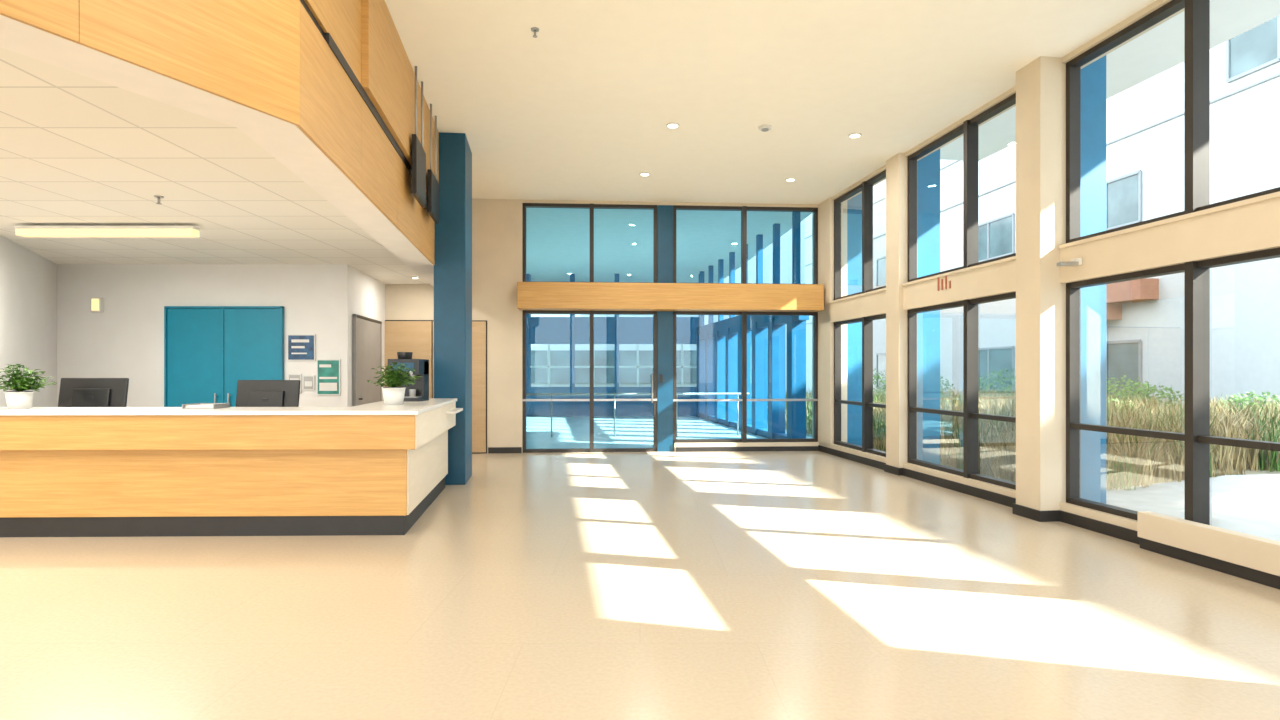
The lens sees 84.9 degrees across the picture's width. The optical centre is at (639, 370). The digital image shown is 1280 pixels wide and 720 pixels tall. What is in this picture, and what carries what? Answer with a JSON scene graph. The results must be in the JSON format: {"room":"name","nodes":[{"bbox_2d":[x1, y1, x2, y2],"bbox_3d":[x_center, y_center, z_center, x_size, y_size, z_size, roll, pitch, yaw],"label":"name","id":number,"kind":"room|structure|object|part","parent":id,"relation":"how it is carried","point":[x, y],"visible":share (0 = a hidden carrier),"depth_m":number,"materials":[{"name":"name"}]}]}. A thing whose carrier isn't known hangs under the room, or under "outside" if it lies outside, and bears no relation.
{"room":"reception lobby","nodes":[
{"label":"reception lobby","id":0,"kind":"room"},
{"bbox_2d":[0,235,56,406],"bbox_3d":[-7.975,-0.765,2.375,2.450,4.330,14.750,0,0,0],"label":"wall","id":1,"kind":"structure","parent":0,"point":[28,280],"depth_m":8.41,"materials":[{"name":"white paint"}]},
{"bbox_2d":[0,47,428,283],"bbox_3d":[-5.570,-1.505,6.387,6.839,0.090,10.775,0,0,0],"label":"ceiling tiles","id":2,"kind":"structure","parent":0,"point":[76,149],"depth_m":5.57,"materials":[{"name":"white tile"}]},
{"bbox_2d":[14,224,199,236],"bbox_3d":[-5.280,-1.400,6.950,1.760,0.120,0.120,0,0,0],"label":"ceiling light","id":3,"kind":"object","parent":2,"relation":"attached to","point":[25,231],"visible":1,"depth_m":6.89,"materials":[{"name":"white plastic"}]},
{"bbox_2d":[16,229,198,236],"bbox_3d":[-5.280,-1.370,6.950,1.740,0.060,0.110,0,0,0],"label":"diffuser","id":4,"kind":"object","parent":3,"relation":"attached to","point":[20,232],"depth_m":6.90,"materials":[{"name":"white plastic"}]},
{"bbox_2d":[154,195,163,204],"bbox_3d":[-4.020,-1.427,5.850,0.070,0.065,0.070,0,0,0],"label":"sprinkler","id":5,"kind":"object","parent":2,"relation":"attached to","point":[155,196],"visible":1,"depth_m":5.84,"materials":[{"name":"grey metal"}]},
{"bbox_2d":[57,264,384,406],"bbox_3d":[-5.985,-0.030,10.700,3.970,2.860,2.260,0,0,0],"label":"wall","id":6,"kind":"structure","parent":0,"point":[124,340],"depth_m":9.57,"materials":[{"name":"white paint"}]},
{"bbox_2d":[91,297,103,311],"bbox_3d":[-7.390,-0.900,9.529,0.140,0.200,0.078,0,0,0],"label":"wall sconce","id":7,"kind":"object","parent":6,"relation":"attached to","point":[97,303],"visible":1,"depth_m":9.50,"materials":[{"name":"white plastic"}]},
{"bbox_2d":[288,374,301,392],"bbox_3d":[-4.710,0.170,9.553,0.180,0.260,0.029,0,0,0],"label":"notice sheet","id":8,"kind":"object","parent":6,"relation":"attached to","point":[290,376],"visible":0.48,"depth_m":9.54,"materials":[{"name":"white paper"}]},
{"bbox_2d":[287,334,315,360],"bbox_3d":[-4.620,-0.320,9.553,0.380,0.360,0.029,0,0,0],"label":"framed poster","id":9,"kind":"object","parent":6,"relation":"attached to","point":[300,347],"visible":1,"depth_m":9.54,"materials":[{"name":"blue paper"}]},
{"bbox_2d":[303,375,314,389],"bbox_3d":[-4.520,0.160,9.553,0.160,0.200,0.029,0,0,0],"label":"notice sheet","id":10,"kind":"object","parent":6,"relation":"attached to","point":[308,380],"visible":1,"depth_m":9.54,"materials":[{"name":"white paper"}]},
{"bbox_2d":[317,359,340,394],"bbox_3d":[-4.250,0.085,9.553,0.320,0.490,0.029,0,0,0],"label":"framed poster","id":11,"kind":"object","parent":6,"relation":"attached to","point":[328,370],"visible":1,"depth_m":9.54,"materials":[{"name":"green paper"}]},
{"bbox_2d":[353,314,381,405],"bbox_3d":[-4.086,0.300,10.581,0.085,2.200,1.564,0,0,-8],"label":"leaf","id":12,"kind":"object","parent":6,"relation":"attached to","point":[367,332],"visible":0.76,"depth_m":10.43,"materials":[{"name":"brown metal"}]},
{"bbox_2d":[385,199,818,452],"bbox_3d":[-0.708,-0.865,12.164,7.818,4.530,0.250,0,0,-4],"label":"wall","id":13,"kind":"structure","parent":0,"point":[496,223],"depth_m":11.92,"materials":[{"name":"beige paint"}]},
{"bbox_2d":[385,320,486,452],"bbox_3d":[-3.459,0.270,11.832,1.724,2.260,0.040,0,0,-4],"label":"panels","id":14,"kind":"object","parent":13,"relation":"attached to","point":[415,336],"visible":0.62,"depth_m":11.81,"materials":[{"name":"brown wood"}]},
{"bbox_2d":[522,310,656,452],"bbox_3d":[-0.859,0.180,12.082,2.315,2.440,0.194,0,0,-4],"label":"frame","id":15,"kind":"object","parent":13,"relation":"attached to","point":[653,399],"visible":1,"depth_m":12.04,"materials":[{"name":"brown metal"}]},
{"bbox_2d":[522,203,656,282],"bbox_3d":[-0.860,-2.180,12.108,2.315,1.400,0.140,0,0,-4],"label":"frame","id":16,"kind":"object","parent":13,"relation":"attached to","point":[591,207],"visible":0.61,"depth_m":12.04,"materials":[{"name":"brown metal"}]},
{"bbox_2d":[488,446,817,452],"bbox_3d":[0.276,1.350,12.095,5.723,0.100,0.020,0,0,-4],"label":"baseboard","id":17,"kind":"structure","parent":13,"relation":"attached to","point":[769,448],"depth_m":12.16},
{"bbox_2d":[517,282,823,311],"bbox_3d":[0.534,-1.260,12.063,5.192,0.440,0.560,0,0,-4],"label":"wooden beam","id":18,"kind":"structure","parent":13,"relation":"attached to","point":[562,296],"depth_m":11.79,"materials":[{"name":"brown wood"}]},
{"bbox_2d":[673,311,817,442],"bbox_3d":[1.860,0.105,12.293,2.576,2.290,0.140,0,0,-4],"label":"frame","id":19,"kind":"object","parent":13,"relation":"attached to","point":[743,314],"visible":1,"depth_m":12.24,"materials":[{"name":"brown metal"}]},
{"bbox_2d":[673,205,817,283],"bbox_3d":[1.860,-2.180,12.293,2.576,1.400,0.140,0,0,-4],"label":"frame","id":20,"kind":"object","parent":13,"relation":"attached to","point":[743,209],"visible":0.63,"depth_m":12.24,"materials":[{"name":"brown metal"}]},
{"bbox_2d":[0,451,1279,719],"bbox_3d":[-1.693,1.425,3.670,15.014,0.050,17.740,0,0,0],"label":"floor","id":21,"kind":"structure","parent":0,"point":[733,585],"depth_m":4.04,"materials":[{"name":"plastic"}]},
{"bbox_2d":[164,306,283,406],"bbox_3d":[-5.660,0.260,9.513,1.600,2.280,0.110,0,0,0],"label":"double door","id":22,"kind":"structure","parent":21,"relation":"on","point":[207,352],"depth_m":9.52,"materials":[{"name":"teal paint"}]},
{"bbox_2d":[0,398,462,536],"bbox_3d":[-4.723,0.865,7.074,5.754,1.070,2.773,0,0,0],"label":"reception desk","id":23,"kind":"object","parent":21,"relation":"on","point":[375,468],"visible":0.95,"depth_m":5.90,"materials":[{"name":"brown wood"}]},
{"bbox_2d":[0,364,56,408],"bbox_3d":[-5.462,0.134,6.156,0.450,0.392,0.497,0,0,18],"label":"potted plant","id":24,"kind":"object","parent":23,"relation":"on","point":[19,398],"visible":1,"depth_m":6.12,"materials":[{"name":"green plant"}]},
{"bbox_3d":[-5.460,0.254,6.160,0.207,0.152,0.207,0,0,0],"label":"pot","id":25,"kind":"part","parent":24,"relation":"part of","materials":[{"name":"white ceramic"}]},
{"bbox_2d":[58,378,128,406],"bbox_3d":[-5.170,0.358,6.600,0.622,0.584,0.200,0,0,0],"label":"computer monitor","id":26,"kind":"object","parent":23,"relation":"on","point":[74,392],"visible":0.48,"depth_m":6.61,"materials":[{"name":"black plastic"}]},
{"bbox_2d":[182,403,229,408],"bbox_3d":[-3.840,0.310,6.200,0.280,0.040,0.240,0,0,0],"label":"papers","id":27,"kind":"object","parent":23,"relation":"on","point":[195,405],"visible":1,"depth_m":6.13,"materials":[{"name":"white paper"}]},
{"bbox_2d":[0,398,456,415],"bbox_3d":[-4.723,0.347,7.074,5.754,0.035,2.773,0,0,0],"label":"countertop","id":28,"kind":"structure","parent":23,"relation":"on","point":[376,408],"depth_m":5.85,"materials":[{"name":"white stone"}]},
{"bbox_2d":[236,380,300,406],"bbox_3d":[-3.520,0.368,6.600,0.602,0.564,0.200,0,0,0],"label":"computer monitor","id":29,"kind":"object","parent":23,"relation":"on","point":[250,393],"visible":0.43,"depth_m":6.61,"materials":[{"name":"black plastic"}]},
{"bbox_2d":[367,362,422,404],"bbox_3d":[-2.415,0.122,6.894,0.493,0.417,0.501,0,0,35],"label":"potted plant","id":30,"kind":"object","parent":23,"relation":"on","point":[393,394],"visible":1,"depth_m":6.82,"materials":[{"name":"green plant"}]},
{"bbox_3d":[-2.420,0.244,6.880,0.227,0.172,0.227,0,0,0],"label":"pot","id":31,"kind":"part","parent":30,"relation":"part of","materials":[{"name":"white ceramic"}]},
{"bbox_2d":[388,352,428,401],"bbox_3d":[-2.560,0.060,7.740,0.340,0.540,0.380,0,0,0],"label":"coffee machine","id":32,"kind":"object","parent":23,"relation":"on","point":[417,392],"visible":0.62,"depth_m":7.72,"materials":[{"name":"black plastic"}]},
{"bbox_3d":[-2.097,0.797,7.144,0.099,0.861,2.605,0,0,-8],"label":"panel","id":33,"kind":"part","parent":23,"relation":"part of","materials":[{"name":"laminate"}]},
{"bbox_2d":[446,408,462,413],"bbox_3d":[-2.110,0.455,7.975,0.099,0.030,0.769,0,0,-8],"label":"shelf","id":34,"kind":"object","parent":23,"relation":"attached to","point":[448,410],"depth_m":7.80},
{"bbox_2d":[434,132,471,484],"bbox_3d":[-2.395,-0.765,9.000,0.382,4.330,0.819,0,0,-8],"label":"column","id":35,"kind":"structure","parent":21,"relation":"on","point":[453,232],"depth_m":8.61,"materials":[{"name":"paint"}]},
{"bbox_2d":[657,205,672,451],"bbox_3d":[0.434,-0.738,12.206,0.271,4.275,0.180,0,0,-4],"label":"post","id":36,"kind":"object","parent":21,"relation":"on","point":[664,212],"visible":0.81,"depth_m":12.15,"materials":[{"name":"blue paint"}]},
{"bbox_2d":[1138,511,1279,589],"bbox_3d":[4.169,1.255,4.165,0.108,0.290,2.775,0,0,-8],"label":"wall","id":37,"kind":"structure","parent":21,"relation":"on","point":[1253,558],"depth_m":4.92,"materials":[{"name":"beige paint"}]},
{"bbox_2d":[526,416,811,448],"bbox_3d":[-0.250,1.450,21.300,11.500,0.060,17.400,0,0,0],"label":"pavement","id":38,"kind":"structure","parent":0,"point":[567,431],"depth_m":16.16,"materials":[{"name":"grey concrete"}]},
{"bbox_2d":[526,274,699,415],"bbox_3d":[-1.500,-0.815,22.075,7.000,4.470,0.250,0,0,0],"label":"glazing","id":39,"kind":"object","parent":38,"relation":"on","point":[572,330],"depth_m":22.00,"materials":[{"name":"blue glass"}]},
{"bbox_2d":[526,393,748,436],"bbox_3d":[-1.200,0.948,15.100,7.225,0.945,0.050,0,0,-5],"label":"handrail","id":40,"kind":"object","parent":38,"relation":"on","point":[527,394],"visible":0.64,"depth_m":15.18,"materials":[{"name":"grey metal"}]},
{"bbox_2d":[696,212,808,438],"bbox_3d":[2.450,-0.815,17.400,0.280,4.470,8.881,0,0,-8],"label":"colonnade","id":41,"kind":"object","parent":38,"relation":"on","point":[718,343],"visible":0.71,"depth_m":15.57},
{"bbox_2d":[526,208,811,282],"bbox_3d":[-0.820,-3.125,21.023,8.400,0.150,17.954,0,0,0],"label":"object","id":42,"kind":"object","parent":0,"point":[557,239],"visible":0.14,"depth_m":16.36,"materials":[{"name":"teal glass"}]},
{"bbox_2d":[385,0,1155,204],"bbox_3d":[-1.693,-3.030,3.720,15.014,0.200,17.840,0,0,0],"label":"ceiling","id":43,"kind":"structure","parent":0,"point":[576,110],"depth_m":7.01,"materials":[{"name":"paint"}]},
{"bbox_2d":[0,0,438,264],"bbox_3d":[-2.471,-2.115,6.314,1.341,1.630,10.825,0,0,0],"label":"fascia","id":44,"kind":"object","parent":43,"relation":"attached to","point":[341,72],"visible":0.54,"depth_m":3.72,"materials":[{"name":"brown wood"}]},
{"bbox_2d":[0,15,433,286],"bbox_3d":[-2.591,-1.450,6.328,1.538,0.300,10.838,0,0,0],"label":"soffit","id":45,"kind":"object","parent":44,"relation":"attached to","point":[281,139],"visible":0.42,"depth_m":3.59,"materials":[{"name":"paint"}]},
{"bbox_2d":[409,66,425,207],"bbox_3d":[-2.214,-2.305,6.908,0.114,1.250,0.600,0,0,-8],"label":"wall display","id":46,"kind":"object","parent":44,"relation":"attached to","point":[418,171],"visible":1,"depth_m":6.79,"materials":[{"name":"black plastic"}]},
{"bbox_2d":[426,104,438,222],"bbox_3d":[-2.354,-2.325,7.858,0.114,1.210,0.600,0,0,-8],"label":"wall display","id":47,"kind":"object","parent":44,"relation":"attached to","point":[432,197],"visible":0.96,"depth_m":7.71,"materials":[{"name":"black plastic"}]},
{"bbox_2d":[531,27,538,37],"bbox_3d":[-0.900,-2.897,6.000,0.070,0.065,0.070,0,0,0],"label":"sprinkler","id":48,"kind":"object","parent":43,"relation":"attached to","point":[533,29],"visible":1,"depth_m":5.99,"materials":[{"name":"grey metal"}]},
{"bbox_2d":[639,172,649,175],"bbox_3d":[0.070,-2.922,10.400,0.159,0.016,0.159,0,0,0],"label":"recessed light","id":49,"kind":"object","parent":43,"relation":"in","point":[642,173],"visible":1,"depth_m":10.38,"materials":[{"name":"white plastic"}]},
{"bbox_2d":[666,123,678,127],"bbox_3d":[0.390,-2.922,8.340,0.159,0.016,0.159,0,0,0],"label":"recessed light","id":50,"kind":"object","parent":43,"relation":"in","point":[669,125],"visible":1,"depth_m":8.31,"materials":[{"name":"white plastic"}]},
{"bbox_2d":[758,125,771,131],"bbox_3d":[1.500,-2.908,8.400,0.160,0.045,0.160,0,0,0],"label":"smoke detector","id":51,"kind":"object","parent":43,"relation":"attached to","point":[764,128],"visible":1,"depth_m":8.36,"materials":[{"name":"white plastic"}]},
{"bbox_2d":[848,133,861,137],"bbox_3d":[2.670,-2.922,8.690,0.159,0.016,0.159,0,0,0],"label":"recessed light","id":52,"kind":"object","parent":43,"relation":"in","point":[853,135],"visible":1,"depth_m":8.66,"materials":[{"name":"white plastic"}]},
{"bbox_2d":[812,0,1279,530],"bbox_3d":[4.345,-1.400,3.807,0.500,5.600,17.761,0,0,-8],"label":"wall","id":53,"kind":"structure","parent":0,"point":[1039,285],"depth_m":6.62,"materials":[{"name":"beige paint"}]},
{"bbox_2d":[834,314,885,456],"bbox_3d":[3.447,0.205,10.793,0.140,2.050,2.059,0,0,-8],"label":"frame","id":54,"kind":"object","parent":53,"relation":"attached to","point":[867,404],"visible":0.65,"depth_m":10.64,"materials":[{"name":"brown metal"}]},
{"bbox_2d":[834,170,885,299],"bbox_3d":[3.447,-2.025,10.793,0.140,1.710,2.059,0,0,-8],"label":"frame","id":55,"kind":"object","parent":53,"relation":"attached to","point":[866,187],"visible":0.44,"depth_m":10.64,"materials":[{"name":"brown metal"}]},
{"bbox_2d":[937,276,950,290],"bbox_3d":[3.661,-1.065,8.429,0.012,0.170,0.266,0,0,-8],"label":"sign","id":56,"kind":"object","parent":53,"relation":"attached to","point":[945,276],"visible":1,"depth_m":8.46,"materials":[{"name":"red metal"}]},
{"bbox_2d":[907,292,1015,489],"bbox_3d":[3.805,0.205,8.153,0.140,2.050,2.543,0,0,-8],"label":"frame","id":57,"kind":"object","parent":53,"relation":"attached to","point":[970,414],"visible":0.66,"depth_m":8.06,"materials":[{"name":"brown metal"}]},
{"bbox_2d":[907,93,1015,281],"bbox_3d":[3.805,-2.025,8.153,0.140,1.710,2.543,0,0,-8],"label":"frame","id":58,"kind":"object","parent":53,"relation":"attached to","point":[969,128],"visible":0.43,"depth_m":8.06,"materials":[{"name":"brown metal"}]},
{"bbox_2d":[818,445,1139,544],"bbox_3d":[4.208,1.350,3.625,0.220,0.100,17.438,0,0,-8],"label":"baseboard","id":59,"kind":"structure","parent":53,"relation":"attached to","point":[1126,534],"depth_m":7.24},
{"bbox_2d":[829,191,1279,302],"bbox_3d":[3.837,-1.156,7.175,0.040,0.032,9.335,0,0,-8],"label":"trim","id":60,"kind":"structure","parent":53,"relation":"attached to","point":[1276,194],"depth_m":5.78,"materials":[{"name":"beige paint"}]},
{"bbox_2d":[1057,258,1081,265],"bbox_3d":[3.856,-0.976,6.293,0.200,0.068,0.095,0,0,0],"label":"spotlight","id":61,"kind":"object","parent":53,"relation":"attached to","point":[1077,261],"visible":1,"depth_m":6.25,"materials":[{"name":"white plastic"}]},
{"bbox_2d":[940,0,1279,160],"bbox_3d":[5.983,-4.300,4.487,4.130,0.200,18.670,0,0,-8],"label":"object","id":62,"kind":"object","parent":53,"relation":"attached to","point":[1161,48],"visible":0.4,"depth_m":9.23,"materials":[{"name":"white"}]},
{"bbox_2d":[1066,247,1279,524],"bbox_3d":[4.293,0.205,4.558,0.140,2.050,4.027,0,0,-8],"label":"frame","id":63,"kind":"object","parent":53,"relation":"attached to","point":[1197,438],"visible":0.88,"depth_m":5.27,"materials":[{"name":"brown metal"}]},
{"bbox_2d":[1066,0,1279,242],"bbox_3d":[4.293,-2.025,4.558,0.140,1.710,4.027,0,0,-8],"label":"frame","id":64,"kind":"object","parent":53,"relation":"attached to","point":[1197,12],"visible":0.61,"depth_m":5.28,"materials":[{"name":"brown metal"}]},
{"label":"outside","id":65,"kind":"structure","parent":0,"visible":0},
{"bbox_2d":[947,463,1279,482],"bbox_3d":[5.000,1.565,10.000,130.000,0.170,140.000,0,0,0],"label":"ground","id":66,"kind":"structure","parent":65,"point":[1248,472],"depth_m":10.21,"materials":[{"name":"soil"}]},
{"bbox_2d":[531,219,804,392],"bbox_3d":[-3.000,-3.060,36.975,22.000,9.080,6.050,0,0,0],"label":"building","id":67,"kind":"structure","parent":66,"relation":"on","point":[559,353],"depth_m":33.95,"materials":[{"name":"paint"}]},
{"bbox_2d":[847,193,861,445],"bbox_3d":[3.678,-1.360,12.220,0.360,5.680,0.162,0,0,-8],"label":"column","id":68,"kind":"structure","parent":66,"relation":"on","point":[854,205],"depth_m":12.14,"materials":[{"name":"paint"}]},
{"bbox_2d":[873,368,885,395],"bbox_3d":[10.148,0.652,31.239,2.486,1.656,2.444,0,0,0],"label":"shrub","id":69,"kind":"object","parent":66,"relation":"on","point":[874,376],"visible":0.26,"depth_m":30.96,"materials":[{"name":"green plant"}]},
{"bbox_2d":[917,149,939,463],"bbox_3d":[4.003,-1.360,9.820,0.360,5.680,0.162,0,0,-8],"label":"column","id":70,"kind":"structure","parent":66,"relation":"on","point":[928,167],"depth_m":9.74,"materials":[{"name":"paint"}]},
{"bbox_2d":[940,376,954,395],"bbox_3d":[11.573,0.732,28.428,2.219,1.496,2.211,0,0,0],"label":"shrub","id":71,"kind":"object","parent":66,"relation":"on","point":[946,385],"visible":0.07,"depth_m":28.02,"materials":[{"name":"green plant"}]},
{"bbox_2d":[978,369,1015,397],"bbox_3d":[12.939,0.690,24.513,2.300,1.581,2.320,0,0,0],"label":"shrub","id":72,"kind":"object","parent":66,"relation":"on","point":[998,373],"visible":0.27,"depth_m":24.48,"materials":[{"name":"green plant"}]},
{"bbox_2d":[785,386,1279,489],"bbox_3d":[9.147,0.966,16.998,12.110,1.027,16.793,0,0,-8],"label":"ornamental grass","id":73,"kind":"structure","parent":66,"relation":"on","point":[1131,460],"depth_m":10.35,"materials":[{"name":"plant"}]},
{"bbox_2d":[805,15,1279,406],"bbox_3d":[17.118,-6.060,33.496,8.600,15.080,33.807,0,0,-8],"label":"building","id":74,"kind":"structure","parent":66,"relation":"on","point":[1145,121],"depth_m":20.47,"materials":[{"name":"paint"}]},
{"bbox_2d":[1106,396,1132,410],"bbox_3d":[11.217,1.025,16.735,1.303,0.910,1.278,0,0,0],"label":"shrub","id":75,"kind":"object","parent":66,"relation":"on","point":[1111,399],"visible":0.11,"depth_m":16.55,"materials":[{"name":"green plant"}]},
{"bbox_2d":[1106,375,1158,402],"bbox_3d":[13.093,0.762,19.257,2.039,1.435,2.137,0,0,0],"label":"shrub","id":76,"kind":"object","parent":66,"relation":"on","point":[1108,381],"visible":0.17,"depth_m":18.95,"materials":[{"name":"green plant"}]},
{"bbox_2d":[1106,382,1184,410],"bbox_3d":[12.992,0.872,17.914,1.798,1.216,1.817,0,0,0],"label":"shrub","id":77,"kind":"object","parent":66,"relation":"on","point":[1140,389],"visible":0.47,"depth_m":17.77,"materials":[{"name":"green plant"}]},
{"bbox_2d":[1215,391,1279,414],"bbox_3d":[14.054,0.954,16.027,1.566,1.052,1.540,0,0,0],"label":"shrub","id":78,"kind":"object","parent":66,"relation":"on","point":[1247,398],"visible":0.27,"depth_m":15.94,"materials":[{"name":"green plant"}]},
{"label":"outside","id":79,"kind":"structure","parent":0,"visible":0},
{"bbox_2d":[1106,474,1279,540],"bbox_3d":[12.419,1.455,-4.569,13.150,0.050,29.266,0,0,-8],"label":"paved path","id":80,"kind":"structure","parent":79,"point":[1247,504],"depth_m":7.73,"materials":[{"name":"concrete"}]},
{"bbox_2d":[1081,55,1105,503],"bbox_3d":[4.395,-1.385,6.930,0.360,5.630,0.162,0,0,-8],"label":"column","id":81,"kind":"structure","parent":80,"relation":"on","point":[1093,76],"depth_m":6.86,"materials":[{"name":"paint"}]}
]}

